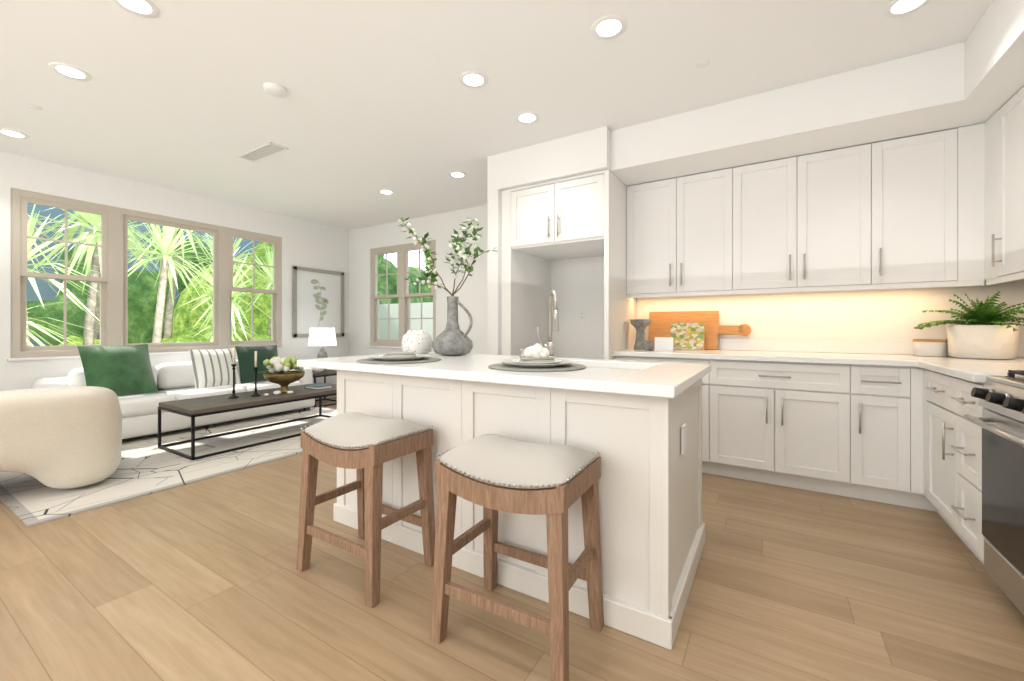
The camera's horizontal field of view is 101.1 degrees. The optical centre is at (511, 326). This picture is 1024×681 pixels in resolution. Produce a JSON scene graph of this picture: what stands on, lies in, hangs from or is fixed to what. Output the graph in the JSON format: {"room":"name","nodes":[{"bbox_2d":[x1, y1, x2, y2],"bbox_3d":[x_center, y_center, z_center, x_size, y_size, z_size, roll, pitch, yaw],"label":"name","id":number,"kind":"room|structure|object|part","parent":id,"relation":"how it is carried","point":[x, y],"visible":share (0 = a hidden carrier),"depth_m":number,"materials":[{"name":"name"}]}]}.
{"room":"kitchen","nodes":[
{"label":"kitchen","id":0,"kind":"room"},
{"bbox_2d":[0,151,347,390],"bbox_3d":[-4.623,-0.247,4.113,0.150,2.740,7.280,0,0,32],"label":"wall","id":1,"kind":"structure","parent":0,"point":[307,244],"depth_m":4.85,"materials":[{"name":"white paint"}]},
{"bbox_2d":[7,347,284,360],"bbox_3d":[-3.985,0.306,4.994,0.050,0.024,2.590,0,0,32],"label":"window sill","id":2,"kind":"structure","parent":1,"relation":"attached to","point":[63,357],"depth_m":4.20,"materials":[{"name":"white paint"}]},
{"bbox_2d":[11,188,281,357],"bbox_3d":[-4.036,-0.502,5.026,0.090,1.590,2.550,0,0,32],"label":"window","id":3,"kind":"structure","parent":1,"relation":"in","point":[113,279],"depth_m":4.56,"materials":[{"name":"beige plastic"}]},
{"bbox_2d":[292,266,343,336],"bbox_3d":[-2.998,-0.372,6.565,0.035,1.050,0.860,0,0,32],"label":"picture frame","id":4,"kind":"object","parent":1,"relation":"attached to","point":[317,298],"visible":0.94,"depth_m":6.52,"materials":[{"name":"white paper"}]},
{"bbox_2d":[348,205,483,355],"bbox_3d":[-1.040,-0.247,6.090,3.810,2.740,0.150,0,0,32],"label":"wall","id":5,"kind":"structure","parent":0,"point":[440,226],"depth_m":6.04,"materials":[{"name":"white paint"}]},
{"bbox_2d":[368,346,432,349],"bbox_3d":[-1.690,0.316,6.398,1.440,0.024,0.050,0,0,32],"label":"window sill","id":6,"kind":"structure","parent":5,"relation":"attached to","point":[386,347],"depth_m":6.56,"materials":[{"name":"white paint"}]},
{"bbox_2d":[371,240,435,346],"bbox_3d":[-1.659,-0.477,6.449,1.400,1.560,0.090,0,0,32],"label":"window","id":7,"kind":"structure","parent":5,"relation":"in","point":[403,295],"depth_m":6.43,"materials":[{"name":"beige plastic"}]},
{"bbox_2d":[484,154,500,354],"bbox_3d":[0.038,-0.247,4.325,0.120,2.740,0.840,0,0,32],"label":"wall","id":8,"kind":"structure","parent":0,"point":[492,211],"depth_m":3.97,"materials":[{"name":"white paint"}]},
{"bbox_2d":[0,0,992,229],"bbox_3d":[-1.421,-1.674,2.029,7.790,0.126,7.460,0,0,32],"label":"ceiling","id":9,"kind":"structure","parent":0,"point":[174,95],"depth_m":2.73,"materials":[{"name":"white paint"}]},
{"bbox_2d":[0,128,29,138],"bbox_3d":[-4.174,-1.615,3.518,0.185,0.005,0.185,0,0,32],"label":"recessed light","id":10,"kind":"object","parent":9,"relation":"in","point":[11,133],"depth_m":3.52,"materials":[{"name":"white plastic"}]},
{"bbox_2d":[48,62,91,80],"bbox_3d":[-2.796,-1.615,2.667,0.185,0.005,0.185,0,0,32],"label":"recessed light","id":11,"kind":"object","parent":9,"relation":"in","point":[66,70],"depth_m":2.66,"materials":[{"name":"white plastic"}]},
{"bbox_2d":[112,0,159,17],"bbox_3d":[-1.885,-1.615,2.105,0.186,0.005,0.185,0,0,32],"label":"recessed light","id":12,"kind":"object","parent":9,"relation":"in","point":[142,8],"depth_m":2.13,"materials":[{"name":"white plastic"}]},
{"bbox_2d":[237,142,288,161],"bbox_3d":[-2.308,-1.612,3.894,0.580,0.008,0.160,0,0,32],"label":"ceiling vent","id":13,"kind":"object","parent":9,"relation":"in","point":[267,150],"visible":0.96,"depth_m":3.88,"materials":[{"name":"white metal"}]},
{"bbox_2d":[263,82,286,96],"bbox_3d":[-1.603,-1.599,2.847,0.140,0.033,0.140,0,0,32],"label":"smoke detector","id":14,"kind":"object","parent":9,"relation":"attached to","point":[274,89],"visible":1,"depth_m":2.82,"materials":[{"name":"white plastic"}]},
{"bbox_2d":[378,189,394,194],"bbox_3d":[-1.505,-1.615,5.043,0.186,0.005,0.185,0,0,32],"label":"recessed light","id":15,"kind":"object","parent":9,"relation":"in","point":[387,192],"depth_m":5.05,"materials":[{"name":"white plastic"}]},
{"bbox_2d":[449,171,466,177],"bbox_3d":[-0.577,-1.615,4.470,0.185,0.005,0.185,0,0,32],"label":"recessed light","id":16,"kind":"object","parent":9,"relation":"in","point":[456,174],"depth_m":4.45,"materials":[{"name":"white plastic"}]},
{"bbox_2d":[459,71,487,87],"bbox_3d":[-0.251,-1.615,2.753,0.186,0.005,0.185,0,0,32],"label":"recessed light","id":17,"kind":"object","parent":9,"relation":"in","point":[470,79],"depth_m":2.74,"materials":[{"name":"white plastic"}]},
{"bbox_2d":[515,111,539,123],"bbox_3d":[0.117,-1.615,3.254,0.186,0.005,0.185,0,0,32],"label":"recessed light","id":18,"kind":"object","parent":9,"relation":"in","point":[527,117],"depth_m":3.24,"materials":[{"name":"white plastic"}]},
{"bbox_2d":[591,15,626,39],"bbox_3d":[0.523,-1.615,2.274,0.185,0.005,0.185,0,0,32],"label":"recessed light","id":19,"kind":"object","parent":9,"relation":"in","point":[608,27],"depth_m":2.27,"materials":[{"name":"white plastic"}]},
{"bbox_2d":[883,0,930,17],"bbox_3d":[1.981,-1.615,2.103,0.185,0.005,0.185,0,0,32],"label":"recessed light","id":20,"kind":"object","parent":9,"relation":"in","point":[896,8],"depth_m":2.13,"materials":[{"name":"white plastic"}]},
{"bbox_2d":[0,396,1023,680],"bbox_3d":[-1.421,1.173,2.029,7.790,0.100,7.460,0,0,32],"label":"floor","id":21,"kind":"structure","parent":0,"point":[204,580],"depth_m":1.71,"materials":[{"name":"brown wood"}]},
{"bbox_2d":[0,405,336,526],"bbox_3d":[-2.797,1.117,4.196,2.070,0.012,3.040,0,0,32],"label":"rug","id":22,"kind":"object","parent":21,"relation":"on","point":[147,466],"visible":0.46,"depth_m":3.38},
{"bbox_2d":[0,386,121,488],"bbox_3d":[-3.437,0.746,2.765,1.280,0.710,0.932,0,0,-44],"label":"armchair","id":23,"kind":"object","parent":22,"relation":"on","point":[62,437],"visible":1,"depth_m":2.72,"materials":[{"name":"beige fabric"}]},
{"bbox_2d":[32,359,314,438],"bbox_3d":[-3.591,0.756,4.815,0.810,0.707,2.420,0,0,32],"label":"sofa","id":24,"kind":"object","parent":22,"relation":"on","point":[174,381],"visible":0.33,"depth_m":4.50,"materials":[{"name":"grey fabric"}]},
{"bbox_2d":[77,344,158,395],"bbox_3d":[-3.866,0.428,4.151,0.258,0.499,0.546,0,0,26],"label":"pillow","id":25,"kind":"object","parent":24,"relation":"on","point":[121,370],"visible":0.9,"depth_m":4.10,"materials":[{"name":"fabric"}]},
{"bbox_3d":[-3.527,0.777,4.776,0.660,0.168,2.014,0,0,32],"label":"seat","id":26,"kind":"part","parent":24,"relation":"part of","materials":[{"name":"white fabric"}]},
{"bbox_2d":[189,348,240,388],"bbox_3d":[-3.424,0.468,4.865,0.214,0.428,0.469,0,0,32],"label":"striped pillow","id":27,"kind":"object","parent":24,"relation":"on","point":[211,368],"visible":0.94,"depth_m":4.80,"materials":[{"name":"white fabric"}]},
{"bbox_2d":[235,345,277,383],"bbox_3d":[-3.167,0.458,5.282,0.217,0.448,0.483,0,0,39],"label":"pillow","id":28,"kind":"object","parent":24,"relation":"on","point":[246,357],"visible":0.67,"depth_m":5.18,"materials":[{"name":"green fabric"}]},
{"bbox_2d":[158,383,336,459],"bbox_3d":[-2.525,0.901,4.380,0.700,0.417,1.640,0,0,32],"label":"coffee table","id":29,"kind":"object","parent":22,"relation":"on","point":[192,408],"visible":0.77,"depth_m":3.97,"materials":[{"name":"brown wood"}]},
{"bbox_2d":[228,348,238,398],"bbox_3d":[-2.715,0.447,4.110,0.090,0.490,0.088,0,0,32],"label":"candlestick","id":30,"kind":"object","parent":29,"relation":"on","point":[233,365],"visible":1,"depth_m":4.10,"materials":[{"name":"black metal"}]},
{"bbox_2d":[251,351,260,396],"bbox_3d":[-2.567,0.467,4.218,0.090,0.450,0.088,0,0,32],"label":"candlestick","id":31,"kind":"object","parent":29,"relation":"on","point":[255,394],"visible":1,"depth_m":4.21,"materials":[{"name":"black metal"}]},
{"bbox_2d":[264,391,292,395],"bbox_3d":[-2.376,0.671,4.292,0.142,0.042,0.250,0,0,32],"label":"table coral","id":32,"kind":"object","parent":29,"relation":"on","point":[278,393],"visible":0.98,"depth_m":4.28,"materials":[{"name":"white"}]},
{"bbox_2d":[263,356,304,391],"bbox_3d":[-2.441,0.501,4.516,0.516,0.383,0.516,0,0,32],"label":"flower bowl","id":33,"kind":"object","parent":29,"relation":"on","point":[281,374],"visible":0.96,"depth_m":4.41,"materials":[{"name":"brown metal"}]},
{"bbox_2d":[304,384,331,389],"bbox_3d":[-2.199,0.678,4.778,0.243,0.028,0.180,0,0,32],"label":"books","id":34,"kind":"object","parent":29,"relation":"on","point":[318,386],"visible":1,"depth_m":4.73,"materials":[{"name":"blue paper"}]},
{"bbox_2d":[312,369,336,406],"bbox_3d":[-2.809,0.888,6.166,0.500,0.470,0.500,0,0,32],"label":"side table","id":35,"kind":"object","parent":21,"relation":"on","point":[327,373],"visible":0.33,"depth_m":6.03,"materials":[{"name":"brown wood"}]},
{"bbox_2d":[312,368,323,372],"bbox_3d":[-2.765,0.603,5.987,0.180,0.098,0.147,0,0,32],"label":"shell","id":36,"kind":"object","parent":35,"relation":"on","point":[317,370],"visible":0.58,"depth_m":5.93,"materials":[{"name":"white"}]},
{"bbox_2d":[308,328,336,371],"bbox_3d":[-2.785,0.332,6.186,0.390,0.640,0.390,0,0,32],"label":"table lamp","id":37,"kind":"object","parent":35,"relation":"on","point":[322,337],"visible":0.75,"depth_m":6.05,"materials":[{"name":"white fabric"}]},
{"bbox_2d":[297,412,434,607],"bbox_3d":[-0.678,0.773,1.976,0.518,0.700,0.384,0,0,32],"label":"stool","id":38,"kind":"object","parent":21,"relation":"on","point":[376,443],"visible":1,"depth_m":1.89,"materials":[{"name":"brown wood"}]},
{"bbox_3d":[-0.678,0.476,1.976,0.508,0.108,0.358,0,0,32],"label":"seat","id":39,"kind":"part","parent":38,"relation":"part of","materials":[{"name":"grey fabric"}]},
{"bbox_2d":[431,434,603,680],"bbox_3d":[0.027,0.773,1.547,0.529,0.700,0.399,0,0,32],"label":"stool","id":40,"kind":"object","parent":21,"relation":"on","point":[493,475],"visible":1,"depth_m":1.45,"materials":[{"name":"brown wood"}]},
{"bbox_3d":[0.027,0.476,1.547,0.518,0.108,0.373,0,0,32],"label":"seat","id":41,"kind":"part","parent":40,"relation":"part of","materials":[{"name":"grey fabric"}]},
{"bbox_2d":[333,364,704,649],"bbox_3d":[-0.007,0.679,2.329,1.868,0.889,0.894,0,0,32],"label":"kitchen island","id":42,"kind":"object","parent":21,"relation":"on","point":[637,425],"depth_m":1.72,"materials":[{"name":"paint"}]},
{"bbox_2d":[297,349,710,399],"bbox_3d":[-0.111,0.188,2.343,2.110,0.091,0.990,0,0,32],"label":"island countertop","id":43,"kind":"structure","parent":42,"relation":"on","point":[659,380],"depth_m":1.83,"materials":[{"name":"white stone"}]},
{"bbox_2d":[357,352,440,363],"bbox_3d":[-0.645,0.169,2.420,0.470,0.046,0.470,0,0,32],"label":"place setting","id":44,"kind":"object","parent":43,"relation":"on","point":[398,357],"visible":1,"depth_m":2.34,"materials":[{"name":"grey ceramic"}]},
{"bbox_2d":[401,330,431,353],"bbox_3d":[-0.681,0.107,3.018,0.220,0.170,0.220,0,0,32],"label":"jar","id":45,"kind":"object","parent":43,"relation":"on","point":[417,341],"visible":0.92,"depth_m":2.94,"materials":[{"name":"ceramic"}]},
{"bbox_2d":[432,296,472,354],"bbox_3d":[-0.395,-0.008,2.889,0.311,0.400,0.280,0,0,32],"label":"jug vase","id":46,"kind":"object","parent":43,"relation":"on","point":[452,338],"visible":1,"depth_m":2.82,"materials":[{"name":"grey ceramic"}]},
{"bbox_2d":[397,217,497,295],"bbox_3d":[-0.439,-0.432,2.887,0.830,0.680,0.438,0,0,32],"label":"branches","id":47,"kind":"object","parent":46,"relation":"in","point":[457,244],"visible":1,"depth_m":2.93,"materials":[{"name":"green plant"}]},
{"bbox_3d":[0.071,0.167,2.742,0.048,0.050,0.047,0,0,32],"label":"sink button","id":48,"kind":"part","parent":43,"relation":"part of","materials":[{"name":"silver metal"}]},
{"bbox_2d":[488,343,585,371],"bbox_3d":[0.120,0.135,2.030,0.470,0.114,0.470,0,0,32],"label":"place setting","id":49,"kind":"object","parent":43,"relation":"on","point":[536,358],"visible":1,"depth_m":1.98,"materials":[{"name":"grey ceramic"}]},
{"bbox_2d":[537,290,558,357],"bbox_3d":[0.229,-0.017,2.565,0.186,0.417,0.185,0,0,32],"label":"faucet","id":50,"kind":"object","parent":43,"relation":"on","point":[552,326],"visible":0.94,"depth_m":2.61,"materials":[{"name":"silver metal"}]},
{"bbox_2d":[501,169,635,359],"bbox_3d":[0.547,-0.081,4.033,1.046,2.408,0.857,0,0,32],"label":"enclosure","id":51,"kind":"object","parent":21,"relation":"on","point":[543,224],"visible":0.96,"depth_m":3.79,"materials":[{"name":"paint"}]},
{"bbox_2d":[614,357,720,475],"bbox_3d":[1.373,0.683,3.622,0.789,0.878,0.688,0,0,32],"label":"base cabinet","id":52,"kind":"object","parent":21,"relation":"on","point":[711,382],"depth_m":3.16,"materials":[{"name":"paint"}]},
{"bbox_2d":[721,361,864,499],"bbox_3d":[2.011,0.683,3.228,0.950,0.878,0.688,0,0,32],"label":"base cabinet","id":53,"kind":"object","parent":21,"relation":"on","point":[783,423],"depth_m":2.88,"materials":[{"name":"paint"}]},
{"bbox_2d":[613,349,1023,364],"bbox_3d":[2.134,0.222,3.135,2.596,0.038,0.718,0,0,32],"label":"countertop","id":54,"kind":"structure","parent":53,"relation":"on","point":[720,354],"depth_m":3.00,"materials":[{"name":"white stone"}]},
{"bbox_2d":[630,319,650,349],"bbox_3d":[1.159,0.067,3.798,0.190,0.270,0.190,0,0,32],"label":"pedestal bowl","id":55,"kind":"object","parent":54,"relation":"on","point":[640,325],"visible":0.94,"depth_m":3.76,"materials":[{"name":"grey stone"}]},
{"bbox_2d":[644,337,673,350],"bbox_3d":[1.246,0.144,3.579,0.242,0.115,0.084,0,0,32],"label":"card holder","id":56,"kind":"object","parent":54,"relation":"on","point":[663,343],"visible":1,"depth_m":3.56,"materials":[{"name":"white paper"}]},
{"bbox_2d":[671,323,703,349],"bbox_3d":[1.542,0.082,3.707,0.273,0.236,0.052,0,0,32],"label":"cookbook","id":57,"kind":"object","parent":54,"relation":"on","point":[687,336],"visible":0.81,"depth_m":3.69,"materials":[{"name":"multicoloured paper"}]},
{"bbox_2d":[648,311,750,349],"bbox_3d":[1.663,0.026,3.786,0.850,0.345,0.090,0,0,32],"label":"cutting board","id":58,"kind":"object","parent":54,"relation":"on","point":[660,324],"visible":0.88,"depth_m":3.78,"materials":[{"name":"brown wood"}]},
{"bbox_2d":[913,339,947,356],"bbox_3d":[2.893,0.143,2.915,0.174,0.118,0.174,0,0,32],"label":"canister","id":59,"kind":"object","parent":54,"relation":"on","point":[930,347],"visible":0.96,"depth_m":2.85,"materials":[{"name":"white ceramic"}]},
{"bbox_2d":[913,291,1023,359],"bbox_3d":[2.960,-0.011,2.657,0.625,0.425,0.588,0,0,32],"label":"potted fern","id":60,"kind":"object","parent":54,"relation":"on","point":[985,331],"visible":1,"depth_m":2.63,"materials":[{"name":"white ceramic"}]},
{"bbox_2d":[865,365,896,504],"bbox_3d":[2.485,0.683,2.936,0.405,0.878,0.688,0,0,32],"label":"base cabinet","id":61,"kind":"object","parent":21,"relation":"on","point":[882,421],"depth_m":2.65,"materials":[{"name":"paint"}]},
{"bbox_2d":[909,365,952,529],"bbox_3d":[2.611,0.683,2.148,0.747,0.878,0.560,0,0,32],"label":"base cabinet","id":62,"kind":"object","parent":21,"relation":"on","point":[930,390],"depth_m":2.43,"materials":[{"name":"paint"}]},
{"bbox_2d":[917,361,1023,384],"bbox_3d":[2.528,0.222,1.990,0.722,0.038,0.814,0,0,32],"label":"countertop","id":63,"kind":"structure","parent":62,"relation":"on","point":[974,371],"depth_m":2.11,"materials":[{"name":"white stone"}]},
{"bbox_2d":[953,377,985,564],"bbox_3d":[2.423,0.683,1.791,0.692,0.878,0.365,0,0,32],"label":"base cabinet","id":64,"kind":"object","parent":21,"relation":"on","point":[967,436],"depth_m":1.97,"materials":[{"name":"paint"}]},
{"bbox_2d":[963,370,1023,614],"bbox_3d":[2.096,0.650,1.330,0.764,0.945,0.759,0,0,32],"label":"range","id":65,"kind":"object","parent":21,"relation":"on","point":[1000,421],"visible":1,"depth_m":1.64,"materials":[{"name":"silver metal"}]},
{"bbox_2d":[498,0,1023,190],"bbox_3d":[0.105,-1.453,0.846,3.650,0.328,6.750,0,0,32],"label":"soffit","id":66,"kind":"structure","parent":0,"point":[976,77],"depth_m":2.81,"materials":[{"name":"white paint"}]},
{"bbox_2d":[550,256,1023,358],"bbox_3d":[1.851,-0.247,3.805,3.750,2.740,0.180,0,0,32],"label":"wall","id":67,"kind":"structure","parent":0,"point":[576,284],"depth_m":3.45,"materials":[{"name":"white paint"}]},
{"bbox_2d":[579,310,584,320],"bbox_3d":[0.732,-0.122,4.420,0.070,0.114,0.008,0,0,32],"label":"electrical outlet plate","id":68,"kind":"object","parent":67,"relation":"attached to","point":[581,312],"depth_m":4.42,"materials":[{"name":"white plastic"}]},
{"bbox_2d":[627,166,742,297],"bbox_3d":[1.523,-0.790,3.741,0.919,0.988,0.328,0,0,32],"label":"upper cabinet","id":69,"kind":"object","parent":67,"relation":"attached to","point":[685,234],"depth_m":3.58,"materials":[{"name":"paint"}]},
{"bbox_2d":[781,306,790,319],"bbox_3d":[2.263,-0.116,3.475,0.070,0.114,0.008,0,0,32],"label":"electrical outlet plate","id":70,"kind":"object","parent":67,"relation":"attached to","point":[785,312],"depth_m":3.47,"materials":[{"name":"white plastic"}]},
{"bbox_2d":[743,141,886,293],"bbox_3d":[2.229,-0.790,3.305,0.980,0.988,0.328,0,0,32],"label":"upper cabinet","id":71,"kind":"object","parent":67,"relation":"attached to","point":[817,221],"depth_m":3.11,"materials":[{"name":"paint"}]},
{"bbox_2d":[645,337,1023,356],"bbox_3d":[2.317,0.150,3.431,2.596,0.103,0.022,0,0,32],"label":"backsplash","id":72,"kind":"structure","parent":67,"relation":"attached to","point":[778,345],"depth_m":3.35,"materials":[{"name":"white tile"}]},
{"bbox_2d":[879,123,982,288],"bbox_3d":[2.803,-0.790,2.951,0.610,0.988,0.328,0,0,32],"label":"upper cabinet","id":73,"kind":"object","parent":67,"relation":"attached to","point":[945,208],"depth_m":2.77,"materials":[{"name":"paint"}]},
{"bbox_2d":[964,302,976,312],"bbox_3d":[3.174,-0.116,2.912,0.070,0.114,0.008,0,0,32],"label":"electrical outlet plate","id":74,"kind":"object","parent":67,"relation":"attached to","point":[968,303],"depth_m":2.92,"materials":[{"name":"white plastic"}]},
{"bbox_2d":[983,87,1023,282],"bbox_3d":[2.835,-0.790,2.110,0.327,0.988,1.070,0,0,32],"label":"upper cabinet","id":75,"kind":"object","parent":67,"relation":"attached to","point":[1003,132],"depth_m":2.44,"materials":[{"name":"paint"}]},
{"label":"outside","id":76,"kind":"structure","parent":0,"visible":0},
{"bbox_3d":[-6.344,1.353,6.856,42.000,0.140,45.000,0,0,32],"label":"ground","id":77,"kind":"structure","parent":76,"visible":0},
{"bbox_2d":[26,203,432,345],"bbox_3d":[-3.377,-1.880,5.983,16.035,7.493,22.098,0,0,32],"label":"garden","id":78,"kind":"object","parent":77,"relation":"on","point":[170,284],"visible":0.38,"depth_m":7.62,"materials":[{"name":"green plant"}]}
]}

